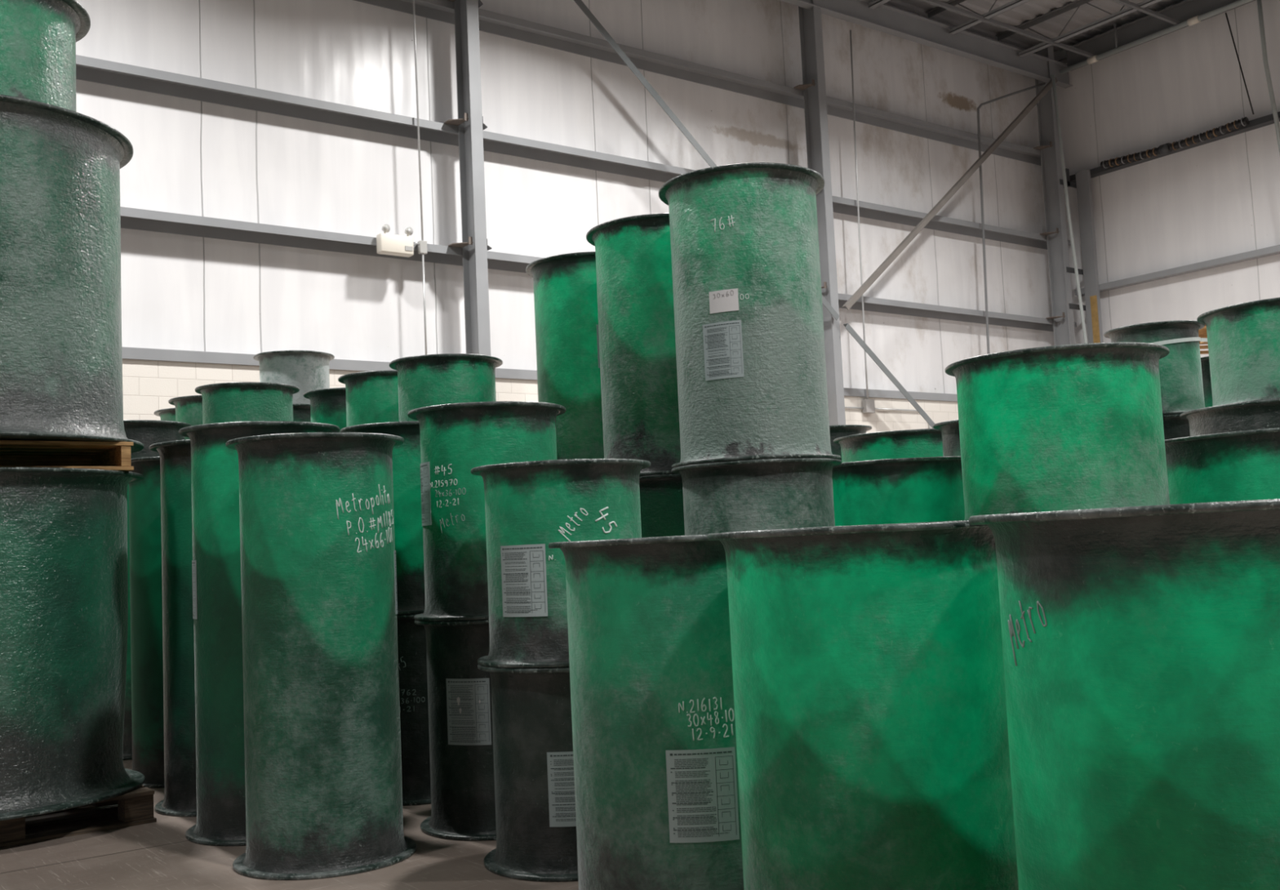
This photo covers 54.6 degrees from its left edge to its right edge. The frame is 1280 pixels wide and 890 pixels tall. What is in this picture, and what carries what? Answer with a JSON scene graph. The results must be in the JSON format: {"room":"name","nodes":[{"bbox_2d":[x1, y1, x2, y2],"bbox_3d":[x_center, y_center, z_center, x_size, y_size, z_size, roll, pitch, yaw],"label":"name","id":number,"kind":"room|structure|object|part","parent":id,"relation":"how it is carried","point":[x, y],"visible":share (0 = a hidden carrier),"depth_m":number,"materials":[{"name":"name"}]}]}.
{"room":"industrial warehouse","nodes":[
{"label":"industrial warehouse","id":0,"kind":"room"},
{"bbox_2d":[0,759,578,889],"bbox_3d":[2.540,1.534,4.471,33.450,0.200,24.400,1,-6,-37],"label":"floor","id":1,"kind":"structure","parent":0,"point":[158,855],"depth_m":4.92,"materials":[{"name":"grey concrete"}]},
{"bbox_2d":[0,784,156,847],"bbox_3d":[-3.115,1.737,5.894,1.252,0.146,1.160,1,-6,-38],"label":"wooden pallet","id":2,"kind":"object","parent":1,"relation":"on","point":[135,806],"visible":0.48,"depth_m":5.76,"materials":[{"name":"brown wood"}]},
{"bbox_2d":[0,466,145,820],"bbox_3d":[-3.120,0.909,5.899,1.428,1.502,1.422,1,-6,-37],"label":"pipe","id":3,"kind":"object","parent":2,"relation":"on","point":[64,570],"visible":1,"depth_m":5.56,"materials":[{"name":"plastic"}]},
{"bbox_2d":[0,440,133,471],"bbox_3d":[-3.222,0.097,5.981,1.208,0.134,1.120,1,-6,-37],"label":"wooden pallet","id":4,"kind":"object","parent":3,"relation":"on","point":[112,455],"visible":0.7,"depth_m":5.95,"materials":[{"name":"brown wood"}]},
{"bbox_2d":[0,94,143,453],"bbox_3d":[-3.191,-0.739,6.034,1.429,1.532,1.429,0,-5,-26],"label":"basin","id":5,"kind":"object","parent":4,"relation":"on","point":[61,351],"visible":0.86,"depth_m":5.70,"materials":[{"name":"plastic"}]},
{"bbox_2d":[0,0,90,111],"bbox_3d":[-3.245,-1.832,6.124,0.980,0.663,0.979,-2,-5,-10],"label":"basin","id":6,"kind":"object","parent":5,"relation":"on","point":[38,38],"visible":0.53,"depth_m":5.95,"materials":[{"name":"plastic"}]},
{"bbox_3d":[-3.160,0.015,5.974,1.335,0.006,1.335,1,-6,-37],"label":"plate","id":7,"kind":"part","parent":5,"relation":"part of","materials":[{"name":"plastic"}]},
{"bbox_2d":[128,456,164,787],"bbox_3d":[-2.600,0.987,7.137,0.710,1.798,0.710,1,-6,-37],"label":"pipe","id":8,"kind":"object","parent":1,"relation":"on","point":[144,495],"visible":0.25,"depth_m":6.87,"materials":[{"name":"plastic"}]},
{"bbox_2d":[122,419,191,759],"bbox_3d":[-3.317,0.936,8.191,0.710,2.138,0.712,1,-6,-37],"label":"pipe","id":9,"kind":"object","parent":1,"relation":"on","point":[148,432],"visible":0.17,"depth_m":7.98,"materials":[{"name":"plastic"}]},
{"bbox_2d":[149,439,196,816],"bbox_3d":[-2.101,0.895,6.308,0.711,1.799,0.710,1,-6,-37],"label":"pipe","id":10,"kind":"object","parent":1,"relation":"on","point":[180,799],"visible":0.36,"depth_m":6.05,"materials":[{"name":"plastic"}]},
{"bbox_2d":[178,421,339,845],"bbox_3d":[-1.710,0.823,5.657,0.709,1.799,0.711,-2,-5,-13],"label":"pipe","id":11,"kind":"object","parent":1,"relation":"on","point":[215,514],"visible":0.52,"depth_m":5.39,"materials":[{"name":"plastic"}]},
{"bbox_2d":[226,431,417,879],"bbox_3d":[-1.293,0.816,5.040,0.712,1.674,0.710,-5,-5,23],"label":"pipe","id":12,"kind":"object","parent":1,"relation":"on","point":[323,784],"visible":1,"depth_m":4.79,"materials":[{"name":"plastic"}]},
{"bbox_2d":[396,613,431,805],"bbox_3d":[-1.123,1.300,6.308,0.710,0.904,0.711,1,-6,-37],"label":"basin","id":13,"kind":"object","parent":1,"relation":"on","point":[411,637],"visible":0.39,"depth_m":6.01,"materials":[{"name":"plastic"}]},
{"bbox_2d":[339,421,425,614],"bbox_3d":[-1.166,0.381,6.382,0.710,0.939,0.711,1,-6,-37],"label":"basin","id":14,"kind":"object","parent":13,"relation":"on","point":[408,528],"visible":0.24,"depth_m":6.08,"materials":[{"name":"plastic"}]},
{"bbox_2d":[414,619,496,840],"bbox_3d":[-0.627,1.211,5.508,0.710,0.904,0.711,-3,-5,6],"label":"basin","id":15,"kind":"object","parent":1,"relation":"on","point":[462,780],"visible":0.53,"depth_m":5.23,"materials":[{"name":"plastic"}]},
{"bbox_2d":[456,696,460,705],"bbox_3d":[-0.766,1.081,5.238,0.018,0.036,0.001,-5,-5,25],"label":"label","id":16,"kind":"object","parent":15,"relation":"attached to","point":[458,698],"depth_m":5.24,"materials":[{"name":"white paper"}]},
{"bbox_2d":[407,400,565,620],"bbox_3d":[-0.670,0.302,5.583,0.710,0.919,0.712,-7,-6,42],"label":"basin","id":17,"kind":"object","parent":15,"relation":"on","point":[457,438],"visible":0.74,"depth_m":5.32,"materials":[{"name":"plastic"}]},
{"bbox_2d":[453,0,490,355],"bbox_3d":[-2.128,-2.702,16.012,0.290,10.560,0.390,1,-6,-37],"label":"steel column","id":18,"kind":"structure","parent":1,"relation":"on","point":[475,270],"depth_m":16.06,"materials":[{"name":"grey metal"}]},
{"bbox_2d":[477,664,577,881],"bbox_3d":[-0.261,1.210,4.812,0.708,0.756,0.711,-6,-6,32],"label":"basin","id":19,"kind":"object","parent":1,"relation":"on","point":[535,819],"visible":0.46,"depth_m":4.54,"materials":[{"name":"plastic"}]},
{"bbox_2d":[471,458,650,667],"bbox_3d":[-0.295,0.458,4.875,0.709,0.754,0.710,1,-6,-37],"label":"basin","id":20,"kind":"object","parent":19,"relation":"on","point":[530,506],"visible":0.84,"depth_m":4.61,"materials":[{"name":"plastic"}]},
{"bbox_2d":[548,534,743,889],"bbox_3d":[0.166,0.894,3.937,0.890,1.204,0.891,1,-6,-37],"label":"pipe","id":21,"kind":"object","parent":1,"relation":"on","point":[654,737],"visible":0.75,"depth_m":3.60,"materials":[{"name":"plastic"}]},
{"bbox_2d":[639,473,684,537],"bbox_3d":[0.217,0.969,7.059,0.862,1.564,0.863,1,-6,-37],"label":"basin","id":22,"kind":"object","parent":1,"relation":"on","point":[661,495],"visible":0.06,"depth_m":6.74,"materials":[{"name":"plastic"}]},
{"bbox_2d":[586,213,680,475],"bbox_3d":[0.148,-0.525,7.182,0.864,1.434,0.862,1,-6,-37],"label":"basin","id":23,"kind":"object","parent":22,"relation":"on","point":[640,411],"visible":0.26,"depth_m":6.85,"materials":[{"name":"plastic"}]},
{"bbox_2d":[671,457,841,535],"bbox_3d":[0.630,0.882,6.276,0.863,1.569,0.861,0,-6,-32],"label":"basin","id":24,"kind":"object","parent":1,"relation":"on","point":[781,493],"visible":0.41,"depth_m":5.99,"materials":[{"name":"plastic"}]},
{"bbox_2d":[658,162,841,468],"bbox_3d":[0.561,-0.618,6.400,0.864,1.444,0.864,1,-6,-37],"label":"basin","id":25,"kind":"object","parent":24,"relation":"on","point":[748,322],"visible":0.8,"depth_m":6.07,"materials":[{"name":"plastic"}]},
{"bbox_2d":[798,0,845,425],"bbox_3d":[2.983,-2.622,19.814,0.290,10.560,0.390,1,-6,-37],"label":"steel column","id":26,"kind":"structure","parent":1,"relation":"on","point":[810,21],"depth_m":19.89,"materials":[{"name":"grey metal"}]},
{"bbox_2d":[573,0,839,319],"bbox_3d":[0.640,-4.521,18.019,5.885,5.096,0.100,1,-6,-37],"label":"diagonal brace","id":27,"kind":"object","parent":26,"relation":"attached to","point":[580,4],"visible":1,"depth_m":17.66,"materials":[{"name":"metal"}]},
{"bbox_2d":[843,323,934,428],"bbox_3d":[5.462,0.274,21.054,5.363,4.348,0.100,1,-6,-37],"label":"diagonal brace","id":28,"kind":"object","parent":26,"relation":"attached to","point":[847,326],"visible":0.35,"depth_m":20.09,"materials":[{"name":"metal"}]},
{"bbox_2d":[779,0,1072,88],"bbox_3d":[-4.983,-7.371,14.561,33.200,0.400,0.600,1,-6,-37],"label":"beam","id":29,"kind":"structure","parent":26,"relation":"attached to","point":[886,19],"depth_m":21.91,"materials":[{"name":"grey metal"}]},
{"bbox_2d":[829,424,871,460],"bbox_3d":[1.481,0.885,9.519,0.714,2.019,0.713,1,-6,-37],"label":"pipe","id":30,"kind":"object","parent":1,"relation":"on","point":[837,431],"visible":0.14,"depth_m":9.29,"materials":[{"name":"plastic"}]},
{"bbox_2d":[707,520,1018,889],"bbox_3d":[0.631,0.810,3.186,0.863,1.204,0.862,1,-6,-37],"label":"pipe","id":31,"kind":"object","parent":1,"relation":"on","point":[871,719],"visible":0.77,"depth_m":2.86,"materials":[{"name":"plastic"}]},
{"bbox_2d":[833,428,943,462],"bbox_3d":[1.898,0.862,8.530,1.017,1.864,1.014,1,-6,-37],"label":"pipe","id":32,"kind":"object","parent":1,"relation":"on","point":[921,442],"visible":0.2,"depth_m":8.18,"materials":[{"name":"plastic"}]},
{"bbox_2d":[831,456,964,526],"bbox_3d":[1.483,0.888,6.845,1.015,1.574,1.014,0,-6,-32],"label":"pipe","id":33,"kind":"object","parent":1,"relation":"on","point":[916,489],"visible":0.2,"depth_m":6.47,"materials":[{"name":"plastic"}]},
{"bbox_2d":[933,419,960,456],"bbox_3d":[2.179,0.771,7.432,0.708,1.839,0.710,1,-6,-37],"label":"pipe","id":34,"kind":"object","parent":1,"relation":"on","point":[949,429],"visible":0.1,"depth_m":7.39,"materials":[{"name":"plastic"}]},
{"bbox_2d":[977,82,1045,354],"bbox_3d":[7.065,-2.121,22.792,2.135,9.680,0.061,0,-6,-32],"label":"pipe","id":35,"kind":"object","parent":1,"relation":"on","point":[1043,83],"visible":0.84,"depth_m":22.48,"materials":[{"name":"metal"}]},
{"bbox_2d":[1032,42,1075,345],"bbox_3d":[8.054,-2.543,23.585,0.290,10.560,0.390,1,-6,-37],"label":"steel column","id":36,"kind":"structure","parent":1,"relation":"on","point":[1051,161],"depth_m":23.74,"materials":[{"name":"grey metal"}]},
{"bbox_2d":[842,77,1057,310],"bbox_3d":[5.596,-4.574,21.712,6.173,4.986,0.085,1,-6,-37],"label":"diagonal brace","id":37,"kind":"object","parent":36,"relation":"attached to","point":[864,286],"visible":0.9,"depth_m":21.37,"materials":[{"name":"metal"}]},
{"bbox_2d":[1051,75,1088,343],"bbox_3d":[8.220,-2.190,23.035,0.446,9.652,0.072,-3,-5,7],"label":"pipe","id":38,"kind":"object","parent":1,"relation":"on","point":[1053,79],"visible":0.57,"depth_m":23.21,"materials":[{"name":"grey metal"}]},
{"bbox_2d":[1059,168,1103,342],"bbox_3d":[8.473,-1.303,23.576,0.655,8.050,0.377,-2,-5,-8],"label":"wall post","id":39,"kind":"object","parent":1,"relation":"on","point":[1082,184],"visible":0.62,"depth_m":23.71,"materials":[{"name":"grey metal"}]},
{"bbox_3d":[8.249,-5.013,23.835,0.600,0.100,0.015,1,-6,-37],"label":"tie plate","id":40,"kind":"part","parent":39,"relation":"part of","materials":[{"name":"metal"}]},
{"bbox_3d":[8.327,-3.320,23.695,0.600,0.100,0.015,1,-6,-37],"label":"tie plate","id":41,"kind":"part","parent":39,"relation":"part of","materials":[{"name":"metal"}]},
{"bbox_3d":[8.359,-2.623,23.638,0.600,0.100,0.015,1,-6,-37],"label":"tie plate","id":42,"kind":"part","parent":39,"relation":"part of","materials":[{"name":"metal"}]},
{"bbox_2d":[968,498,1279,889],"bbox_3d":[1.142,0.726,2.486,0.861,1.209,0.862,-1,-5,-21],"label":"pipe","id":43,"kind":"object","parent":1,"relation":"on","point":[1141,644],"visible":1,"depth_m":2.21,"materials":[{"name":"plastic"}]},
{"bbox_2d":[1162,413,1190,439],"bbox_3d":[3.962,0.779,9.247,0.712,1.959,0.711,1,-6,-37],"label":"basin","id":44,"kind":"object","parent":1,"relation":"on","point":[1174,426],"visible":0.06,"depth_m":9.02,"materials":[{"name":"plastic"}]},
{"bbox_2d":[1103,320,1204,414],"bbox_3d":[3.901,-0.537,9.357,0.731,0.684,0.729,1,-6,-37],"label":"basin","id":45,"kind":"object","parent":44,"relation":"on","point":[1181,384],"visible":0.43,"depth_m":9.07,"materials":[{"name":"plastic"}]},
{"bbox_2d":[1150,337,1207,345],"bbox_3d":[4.413,-0.778,9.259,1.557,0.108,0.193,-2,-5,-12],"label":"strap","id":46,"kind":"object","parent":45,"relation":"attached to","point":[1188,339],"visible":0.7,"depth_m":9.07,"materials":[{"name":"white plastic"}]},
{"bbox_2d":[1200,355,1212,407],"bbox_3d":[4.636,0.537,9.482,0.712,2.418,0.712,1,-6,-37],"label":"pipe","id":47,"kind":"object","parent":1,"relation":"on","point":[1205,363],"visible":0.04,"depth_m":9.43,"materials":[{"name":"plastic"}]},
{"bbox_2d":[1164,427,1279,504],"bbox_3d":[3.272,0.742,6.155,1.320,1.586,1.318,-5,-5,24],"label":"pipe","id":48,"kind":"object","parent":1,"relation":"on","point":[1237,465],"visible":0.27,"depth_m":5.84,"materials":[{"name":"plastic"}]},
{"bbox_2d":[1179,398,1279,436],"bbox_3d":[4.252,0.691,7.944,1.318,1.894,1.320,1,-6,-37],"label":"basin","id":49,"kind":"object","parent":1,"relation":"on","point":[1260,414],"visible":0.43,"depth_m":7.69,"materials":[{"name":"plastic"}]},
{"bbox_2d":[1196,297,1279,406],"bbox_3d":[4.194,-0.569,8.046,1.016,0.634,1.016,1,-6,-37],"label":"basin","id":50,"kind":"object","parent":49,"relation":"on","point":[1243,339],"visible":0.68,"depth_m":7.81,"materials":[{"name":"plastic"}]},
{"bbox_3d":[-3.493,1.561,9.951,0.709,1.199,0.711,1,-6,-37],"label":"basin","id":51,"kind":"object","parent":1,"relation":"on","visible":0},
{"bbox_2d":[154,407,175,421],"bbox_3d":[-3.549,0.347,10.052,0.712,1.238,0.711,1,-6,-37],"label":"pipe","id":52,"kind":"object","parent":51,"relation":"on","point":[167,414],"visible":0.07,"depth_m":9.83,"materials":[{"name":"plastic"}]},
{"bbox_3d":[-3.132,1.492,9.309,0.711,1.199,0.710,1,-6,-37],"label":"basin","id":53,"kind":"object","parent":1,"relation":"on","visible":0},
{"bbox_2d":[168,395,202,439],"bbox_3d":[-3.188,0.277,9.409,0.712,1.239,0.710,1,-6,-37],"label":"pipe","id":54,"kind":"object","parent":53,"relation":"on","point":[188,409],"visible":0.16,"depth_m":9.17,"materials":[{"name":"plastic"}]},
{"bbox_3d":[-2.700,1.418,8.657,0.712,1.199,0.712,1,-6,-37],"label":"basin","id":55,"kind":"object","parent":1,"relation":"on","visible":0},
{"bbox_2d":[195,382,299,424],"bbox_3d":[-2.756,0.211,8.757,0.714,1.224,0.712,1,-6,-37],"label":"pipe","id":56,"kind":"object","parent":55,"relation":"on","point":[229,402],"visible":0.37,"depth_m":8.53,"materials":[{"name":"plastic"}]},
{"bbox_3d":[-3.039,1.474,11.092,0.711,1.519,0.712,1,-6,-37],"label":"basin","id":57,"kind":"object","parent":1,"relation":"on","visible":0},
{"bbox_2d":[253,350,334,404],"bbox_3d":[-3.109,-0.044,11.218,0.710,1.528,0.713,1,-6,-37],"label":"pipe","id":58,"kind":"object","parent":57,"relation":"on","point":[306,370],"visible":0.3,"depth_m":11.00,"materials":[{"name":"plastic"}]},
{"bbox_3d":[-2.758,1.535,10.043,0.713,1.199,0.709,1,-6,-37],"label":"basin","id":59,"kind":"object","parent":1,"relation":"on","visible":0},
{"bbox_2d":[293,403,311,422],"bbox_3d":[-2.814,0.321,10.143,0.709,1.238,0.712,1,-6,-37],"label":"pipe","id":60,"kind":"object","parent":59,"relation":"on","point":[301,411],"visible":0.05,"depth_m":9.91,"materials":[{"name":"plastic"}]},
{"bbox_3d":[-2.101,1.440,9.254,0.713,1.199,0.710,1,-6,-37],"label":"basin","id":61,"kind":"object","parent":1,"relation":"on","visible":0},
{"bbox_2d":[303,386,346,430],"bbox_3d":[-2.156,0.225,9.354,0.711,1.239,0.711,1,-6,-37],"label":"pipe","id":62,"kind":"object","parent":61,"relation":"on","point":[327,406],"visible":0.2,"depth_m":9.10,"materials":[{"name":"plastic"}]},
{"bbox_3d":[-1.648,1.354,8.464,0.712,1.198,0.712,1,-6,-37],"label":"basin","id":63,"kind":"object","parent":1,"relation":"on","visible":0},
{"bbox_2d":[337,369,399,426],"bbox_3d":[-1.704,0.144,8.564,0.712,1.229,0.712,1,-6,-37],"label":"pipe","id":64,"kind":"object","parent":63,"relation":"on","point":[372,396],"visible":0.2,"depth_m":8.31,"materials":[{"name":"plastic"}]},
{"bbox_3d":[-1.145,1.269,7.716,0.712,1.199,0.711,1,-6,-37],"label":"basin","id":65,"kind":"object","parent":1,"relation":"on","visible":0},
{"bbox_2d":[389,353,502,421],"bbox_3d":[-1.200,0.074,7.814,0.710,1.199,0.710,1,-6,-37],"label":"pipe","id":66,"kind":"object","parent":65,"relation":"on","point":[428,380],"visible":0.35,"depth_m":7.58,"materials":[{"name":"plastic"}]},
{"bbox_3d":[-0.216,1.072,7.945,0.863,1.544,0.863,1,-6,-37],"label":"basin","id":67,"kind":"object","parent":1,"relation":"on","visible":0},
{"bbox_2d":[525,251,604,459],"bbox_3d":[-0.285,-0.432,8.069,0.860,1.474,0.862,-3,-5,-1],"label":"pipe","id":68,"kind":"object","parent":67,"relation":"on","point":[566,296],"visible":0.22,"depth_m":7.73,"materials":[{"name":"plastic"}]},
{"bbox_3d":[2.035,0.964,5.799,1.019,1.199,1.015,1,-6,-37],"label":"basin","id":69,"kind":"object","parent":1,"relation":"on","visible":0},
{"bbox_2d":[945,342,1169,519],"bbox_3d":[1.989,-0.019,5.879,1.014,0.774,1.013,-5,-5,25],"label":"pipe","id":70,"kind":"object","parent":69,"relation":"on","point":[1074,426],"visible":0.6,"depth_m":5.48,"materials":[{"name":"plastic"}]},
{"bbox_3d":[5.472,0.454,10.403,0.866,2.659,0.862,1,-6,-37],"label":"basin","id":71,"kind":"object","parent":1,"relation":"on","visible":0},
{"bbox_2d":[1198,324,1208,354],"bbox_3d":[5.304,-0.953,10.519,1.211,0.170,1.100,-3,-5,1],"label":"wooden pallet","id":72,"kind":"object","parent":71,"relation":"on","point":[1202,332],"visible":0.06,"depth_m":10.47,"materials":[{"name":"brown wood"}]},
{"bbox_2d":[122,359,958,432],"bbox_3d":[-4.782,0.831,14.203,33.300,3.470,0.480,1,-6,-37],"label":"wall","id":73,"kind":"structure","parent":0,"point":[148,386],"depth_m":14.19,"materials":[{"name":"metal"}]},
{"bbox_2d":[121,346,957,401],"bbox_3d":[-4.834,-0.972,14.228,33.200,0.130,0.315,1,-6,-37],"label":"horizontal wall beam","id":74,"kind":"structure","parent":73,"relation":"on","point":[128,353],"depth_m":14.97,"materials":[{"name":"grey metal"}]},
{"bbox_2d":[844,30,930,428],"bbox_3d":[3.966,-2.312,20.718,2.334,9.400,0.100,1,-6,-37],"label":"conduit","id":75,"kind":"object","parent":73,"relation":"attached to","point":[868,405],"visible":0.62,"depth_m":20.56,"materials":[{"name":"grey metal"}]},
{"bbox_2d":[75,0,1054,394],"bbox_3d":[-5.049,-4.481,14.800,33.450,7.230,0.200,1,-6,-37],"label":"wall","id":76,"kind":"structure","parent":0,"point":[190,157],"depth_m":16.88,"materials":[{"name":"metal"}]},
{"bbox_2d":[75,54,1070,249],"bbox_3d":[-4.896,-4.176,14.377,33.200,0.240,0.599,1,-6,-37],"label":"wall rail","id":77,"kind":"object","parent":76,"relation":"attached to","point":[87,68],"visible":0.68,"depth_m":16.07,"materials":[{"name":"grey metal"}]},
{"bbox_2d":[412,0,427,355],"bbox_3d":[-2.880,-4.470,15.834,0.196,6.880,0.070,1,-6,-37],"label":"conduit","id":78,"kind":"object","parent":77,"relation":"attached to","point":[422,245],"visible":0.94,"depth_m":15.73,"materials":[{"name":"grey metal"}]},
{"bbox_2d":[120,206,1076,331],"bbox_3d":[-4.821,-2.559,14.244,33.200,0.240,0.599,1,-6,-37],"label":"wall rail","id":79,"kind":"object","parent":76,"relation":"attached to","point":[136,219],"visible":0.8,"depth_m":15.49,"materials":[{"name":"grey metal"}]},
{"bbox_2d":[376,224,413,257],"bbox_3d":[-3.047,-2.544,15.447,0.454,0.356,0.148,1,-6,-37],"label":"emergency light","id":80,"kind":"object","parent":79,"relation":"attached to","point":[386,243],"visible":1,"depth_m":15.37,"materials":[{"name":"beige plastic"}]},
{"bbox_3d":[-2.884,-2.450,15.474,0.100,0.060,0.013,1,-6,-37],"label":"indicator panel","id":81,"kind":"part","parent":80,"relation":"part of","materials":[{"name":"white plastic"}]},
{"bbox_2d":[353,0,1053,165],"bbox_3d":[-4.972,-5.849,14.516,33.200,0.240,0.599,1,-6,-37],"label":"wall rail","id":82,"kind":"object","parent":76,"relation":"attached to","point":[442,11],"visible":0.78,"depth_m":19.02,"materials":[{"name":"grey metal"}]},
{"bbox_2d":[887,0,1182,52],"bbox_3d":[2.091,-9.213,5.299,33.450,0.225,24.250,1,-6,-37],"label":"ceiling","id":83,"kind":"structure","parent":0,"point":[1086,14],"depth_m":22.88,"materials":[{"name":"metal"}]},
{"bbox_2d":[867,0,892,8],"bbox_3d":[10.751,-8.686,11.600,0.140,0.572,24.100,1,-6,-37],"label":"joist","id":84,"kind":"object","parent":83,"relation":"attached to","point":[875,4],"visible":1,"depth_m":20.67,"materials":[{"name":"grey paint"}]},
{"bbox_2d":[925,0,1031,35],"bbox_3d":[12.404,-8.661,12.830,0.140,0.572,24.100,1,-6,-37],"label":"joist","id":85,"kind":"object","parent":83,"relation":"attached to","point":[1015,3],"visible":1,"depth_m":21.64,"materials":[{"name":"grey paint"}]},
{"bbox_2d":[995,0,1163,57],"bbox_3d":[14.008,-8.636,14.023,0.140,0.572,24.100,1,-6,-37],"label":"joist","id":86,"kind":"object","parent":83,"relation":"attached to","point":[1121,13],"visible":1,"depth_m":22.41,"materials":[{"name":"grey paint"}]},
{"bbox_2d":[1111,0,1182,25],"bbox_3d":[6.129,-7.535,19.483,8.900,0.060,0.060,1,-6,-37],"label":"bar","id":87,"kind":"object","parent":83,"relation":"attached to","point":[1126,2],"visible":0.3,"depth_m":21.44,"materials":[{"name":"metal"}]},
{"bbox_2d":[1059,0,1253,74],"bbox_3d":[15.126,-8.509,14.528,0.120,0.560,23.600,1,-6,-37],"label":"pipe","id":88,"kind":"object","parent":83,"relation":"hanging from","point":[1197,19],"visible":1,"depth_m":22.37,"materials":[{"name":"grey metal"}]},
{"bbox_3d":[8.816,-7.549,22.992,0.037,0.500,0.037,-5,-5,31],"label":"hanger rod","id":89,"kind":"part","parent":88,"relation":"part of","materials":[{"name":"metal"}]},
{"bbox_3d":[9.074,-8.713,10.353,0.140,0.572,24.100,1,-6,-37],"label":"joist","id":90,"kind":"object","parent":83,"relation":"attached to","visible":0},
{"bbox_2d":[920,0,1095,57],"bbox_3d":[5.117,-7.377,20.840,8.900,0.060,0.060,1,-6,-37],"label":"bar","id":91,"kind":"object","parent":90,"relation":"attached to","point":[935,2],"visible":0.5,"depth_m":21.82,"materials":[{"name":"metal"}]},
{"bbox_2d":[1053,0,1279,357],"bbox_3d":[15.697,-3.694,14.767,0.180,10.700,24.200,1,-6,-37],"label":"wall","id":92,"kind":"structure","parent":0,"point":[1220,198],"depth_m":22.54,"materials":[{"name":"metal"}]},
{"bbox_2d":[1057,0,1256,71],"bbox_3d":[15.293,-8.553,14.909,0.420,0.395,24.000,1,-6,-37],"label":"beam","id":93,"kind":"structure","parent":92,"relation":"attached to","point":[1182,11],"depth_m":22.81,"materials":[{"name":"metal"}]},
{"bbox_2d":[1225,12,1253,114],"bbox_3d":[10.367,-6.602,21.456,0.024,1.924,0.343,1,-6,-37],"label":"hanging wire","id":94,"kind":"object","parent":93,"relation":"hanging from","point":[1250,102],"visible":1,"depth_m":21.44,"materials":[{"name":"grey metal"}]},
{"bbox_2d":[1257,0,1279,155],"bbox_3d":[10.872,-2.763,20.614,0.089,10.151,0.419,1,-6,-37],"label":"pipe","id":95,"kind":"object","parent":93,"relation":"attached to","point":[1259,2],"visible":1,"depth_m":21.00,"materials":[{"name":"black metal"}]},
{"bbox_2d":[1069,111,1279,182],"bbox_3d":[15.515,-6.294,14.747,0.199,0.110,23.900,1,-6,-37],"label":"wall rail","id":96,"kind":"object","parent":92,"relation":"attached to","point":[1267,120],"visible":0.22,"depth_m":22.14,"materials":[{"name":"metal"}]},
{"bbox_2d":[1100,116,1248,168],"bbox_3d":[9.580,-5.393,22.381,0.170,0.217,2.789,1,-6,-37],"label":"corrugated hose","id":97,"kind":"object","parent":96,"relation":"attached to","point":[1167,148],"visible":1,"depth_m":22.27,"materials":[{"name":"black plastic"}]},
{"bbox_2d":[1074,244,1279,296],"bbox_3d":[15.617,-4.064,14.563,0.199,0.110,23.900,1,-6,-37],"label":"wall rail","id":98,"kind":"object","parent":92,"relation":"attached to","point":[1274,250],"visible":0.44,"depth_m":22.19,"materials":[{"name":"grey metal"}]}
]}

